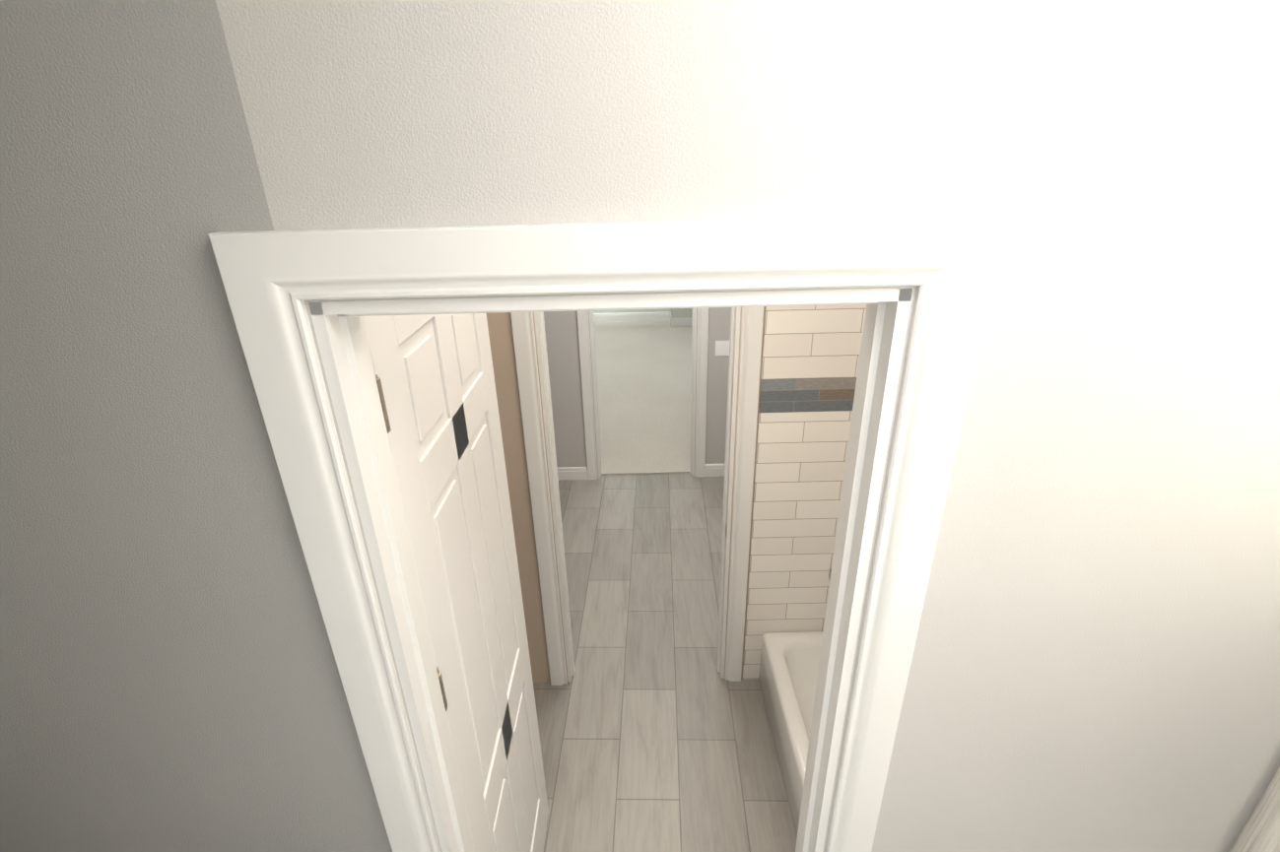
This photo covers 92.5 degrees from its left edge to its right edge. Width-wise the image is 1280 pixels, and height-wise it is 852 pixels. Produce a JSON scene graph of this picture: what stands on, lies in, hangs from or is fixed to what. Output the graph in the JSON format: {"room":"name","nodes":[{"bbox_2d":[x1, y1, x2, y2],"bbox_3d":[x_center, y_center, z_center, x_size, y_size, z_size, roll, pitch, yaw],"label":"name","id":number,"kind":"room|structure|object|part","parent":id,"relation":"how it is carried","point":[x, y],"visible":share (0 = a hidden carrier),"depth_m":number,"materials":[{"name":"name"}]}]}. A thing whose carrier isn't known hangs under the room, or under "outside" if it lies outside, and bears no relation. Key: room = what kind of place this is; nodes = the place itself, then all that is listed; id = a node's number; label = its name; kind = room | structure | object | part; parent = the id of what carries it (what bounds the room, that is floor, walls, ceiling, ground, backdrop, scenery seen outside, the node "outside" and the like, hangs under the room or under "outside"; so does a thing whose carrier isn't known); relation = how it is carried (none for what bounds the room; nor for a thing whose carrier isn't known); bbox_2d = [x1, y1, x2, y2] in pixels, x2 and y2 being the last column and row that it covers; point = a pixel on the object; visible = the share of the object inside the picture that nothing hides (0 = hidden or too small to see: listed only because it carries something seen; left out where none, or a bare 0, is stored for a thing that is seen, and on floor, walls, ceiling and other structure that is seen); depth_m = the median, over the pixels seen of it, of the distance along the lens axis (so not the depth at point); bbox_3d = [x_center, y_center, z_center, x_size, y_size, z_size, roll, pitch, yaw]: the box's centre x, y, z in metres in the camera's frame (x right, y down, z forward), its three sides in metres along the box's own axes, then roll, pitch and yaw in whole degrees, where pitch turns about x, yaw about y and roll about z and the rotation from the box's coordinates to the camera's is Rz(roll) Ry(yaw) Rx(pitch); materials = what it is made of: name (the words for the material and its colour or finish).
{"room":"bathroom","nodes":[
{"label":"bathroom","id":0,"kind":"room"},
{"bbox_2d":[486,306,765,682],"bbox_3d":[-0.197,-0.092,2.627,3.340,3.070,0.120,-1,24,0],"label":"wall","id":1,"kind":"structure","parent":0,"point":[500,328],"depth_m":2.71,"materials":[{"name":"paint"}]},
{"bbox_2d":[510,306,763,685],"bbox_3d":[0.005,0.215,2.689,0.986,2.448,0.021,-1,24,0],"label":"door frame","id":2,"kind":"structure","parent":1,"relation":"attached to","point":[523,334],"depth_m":2.70,"materials":[{"name":"white wood"}]},
{"bbox_2d":[534,307,741,682],"bbox_3d":[0.005,0.227,2.772,0.811,2.360,0.122,-1,24,0],"label":"trim","id":3,"kind":"structure","parent":1,"relation":"attached to","point":[540,331],"depth_m":2.74,"materials":[{"name":"white wood"}]},
{"bbox_2d":[742,410,852,679],"bbox_3d":[0.944,0.621,2.886,0.852,1.507,0.010,-1,24,0],"label":"wall tile","id":4,"kind":"structure","parent":1,"relation":"attached to","point":[800,462],"depth_m":2.80,"materials":[{"name":"beige tile"}]},
{"bbox_2d":[758,377,856,412],"bbox_3d":[0.926,-0.135,2.547,0.852,0.149,0.011,-1,24,0],"label":"wall tile","id":5,"kind":"structure","parent":1,"relation":"attached to","point":[795,395],"depth_m":2.54,"materials":[{"name":"grey tile"}]},
{"bbox_2d":[761,304,866,379],"bbox_3d":[0.918,-0.463,2.401,0.852,0.570,0.010,-1,24,0],"label":"wall tile","id":6,"kind":"structure","parent":1,"relation":"attached to","point":[812,341],"depth_m":2.45,"materials":[{"name":"beige tile"}]},
{"bbox_2d":[543,307,731,477],"bbox_3d":[0.363,-0.998,4.616,7.800,3.070,0.120,-1,24,0],"label":"wall","id":7,"kind":"structure","parent":0,"point":[563,344],"depth_m":4.86,"materials":[{"name":"paint"}]},
{"bbox_2d":[557,467,587,480],"bbox_3d":[-1.098,0.413,5.160,1.312,0.115,0.014,-1,24,0],"label":"baseboard","id":8,"kind":"structure","parent":7,"relation":"attached to","point":[572,473],"depth_m":5.15,"materials":[{"name":"white wood"}]},
{"bbox_2d":[576,307,708,479],"bbox_3d":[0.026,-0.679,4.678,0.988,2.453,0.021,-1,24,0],"label":"door frame","id":9,"kind":"structure","parent":7,"relation":"attached to","point":[702,376],"depth_m":4.85,"materials":[{"name":"white wood"}]},
{"bbox_2d":[704,464,724,476],"bbox_3d":[1.370,0.355,5.158,1.650,0.115,0.014,-1,24,0],"label":"baseboard","id":10,"kind":"structure","parent":7,"relation":"attached to","point":[713,470],"depth_m":5.15,"materials":[{"name":"white wood"}]},
{"bbox_2d":[714,340,729,355],"bbox_3d":[0.637,-0.599,4.726,0.116,0.120,0.010,-1,24,0],"label":"switch plate","id":11,"kind":"object","parent":7,"relation":"attached to","point":[721,348],"visible":0.9,"depth_m":4.72,"materials":[{"name":"white plastic"}]},
{"bbox_2d":[0,0,1279,851],"bbox_3d":[-0.183,0.565,1.160,3.340,3.070,0.106,-1,24,0],"label":"wall","id":12,"kind":"structure","parent":0,"point":[1095,664],"depth_m":0.80,"materials":[{"name":"paint"}]},
{"bbox_2d":[362,313,548,851],"bbox_3d":[-0.413,0.714,1.725,0.049,2.330,0.804,-1,24,0],"label":"room door","id":13,"kind":"structure","parent":12,"relation":"in","point":[435,373],"depth_m":1.48,"materials":[{"name":"white wood"}]},
{"bbox_3d":[-0.393,0.826,1.359,0.014,1.970,0.044,-1,24,0],"label":"tub room door hinge","id":14,"kind":"part","parent":13,"relation":"part of","materials":[{"name":"white wood"}]},
{"bbox_2d":[207,213,1006,851],"bbox_3d":[-0.013,0.873,1.230,0.941,2.443,0.021,-1,24,0],"label":"trim","id":15,"kind":"structure","parent":12,"relation":"attached to","point":[945,265],"depth_m":0.78,"materials":[{"name":"white wood"}]},
{"bbox_2d":[307,287,913,851],"bbox_3d":[-0.012,0.887,1.306,0.766,2.356,0.108,-1,24,0],"label":"trim","id":16,"kind":"structure","parent":12,"relation":"attached to","point":[347,363],"depth_m":0.93,"materials":[{"name":"white wood"}]},
{"bbox_2d":[594,320,691,474],"bbox_3d":[0.372,-0.653,7.707,7.800,0.112,5.360,-1,24,0],"label":"floor carpet","id":17,"kind":"object","parent":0,"point":[643,371],"visible":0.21,"depth_m":6.88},
{"bbox_2d":[593,308,692,318],"bbox_3d":[0.338,-2.085,7.043,7.800,3.070,5.200,-1,24,0],"label":"wall","id":18,"kind":"structure","parent":0,"point":[681,312],"depth_m":9.87,"materials":[{"name":"paint"}]},
{"bbox_2d":[593,311,670,322],"bbox_3d":[-1.479,-1.730,9.916,3.947,0.150,0.014,-1,24,0],"label":"baseboard","id":19,"kind":"structure","parent":18,"relation":"attached to","point":[630,316],"depth_m":9.91,"materials":[{"name":"white wood"}]},
{"bbox_2d":[672,317,692,327],"bbox_3d":[2.324,-1.647,9.531,3.653,0.150,0.014,-1,24,0],"label":"baseboard","id":20,"kind":"structure","parent":18,"relation":"attached to","point":[683,322],"depth_m":9.52,"materials":[{"name":"white wood"}]},
{"bbox_2d":[533,472,797,851],"bbox_3d":[0.427,1.786,2.280,7.800,0.100,6.540,-1,24,0],"label":"floor","id":21,"kind":"structure","parent":0,"point":[655,734],"depth_m":3.08,"materials":[{"name":"grey tile"}]},
{"bbox_2d":[758,569,831,836],"bbox_3d":[0.979,0.636,2.076,0.758,2.140,1.481,-1,24,0],"label":"bathtub","id":22,"kind":"object","parent":21,"relation":"on","point":[788,669],"visible":0.08,"depth_m":2.85,"materials":[{"name":"white ceramic"}]},
{"bbox_3d":[1.263,0.786,0.589,0.120,3.070,1.356,-1,24,0],"label":"wall mirror","id":23,"kind":"object","parent":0,"visible":0},
{"bbox_2d":[1228,766,1279,851],"bbox_3d":[1.186,0.765,0.634,0.031,0.736,1.021,-1,24,0],"label":"frame","id":24,"kind":"object","parent":23,"relation":"attached to","point":[1260,832],"depth_m":1.15,"materials":[{"name":"white wood"}]}
]}

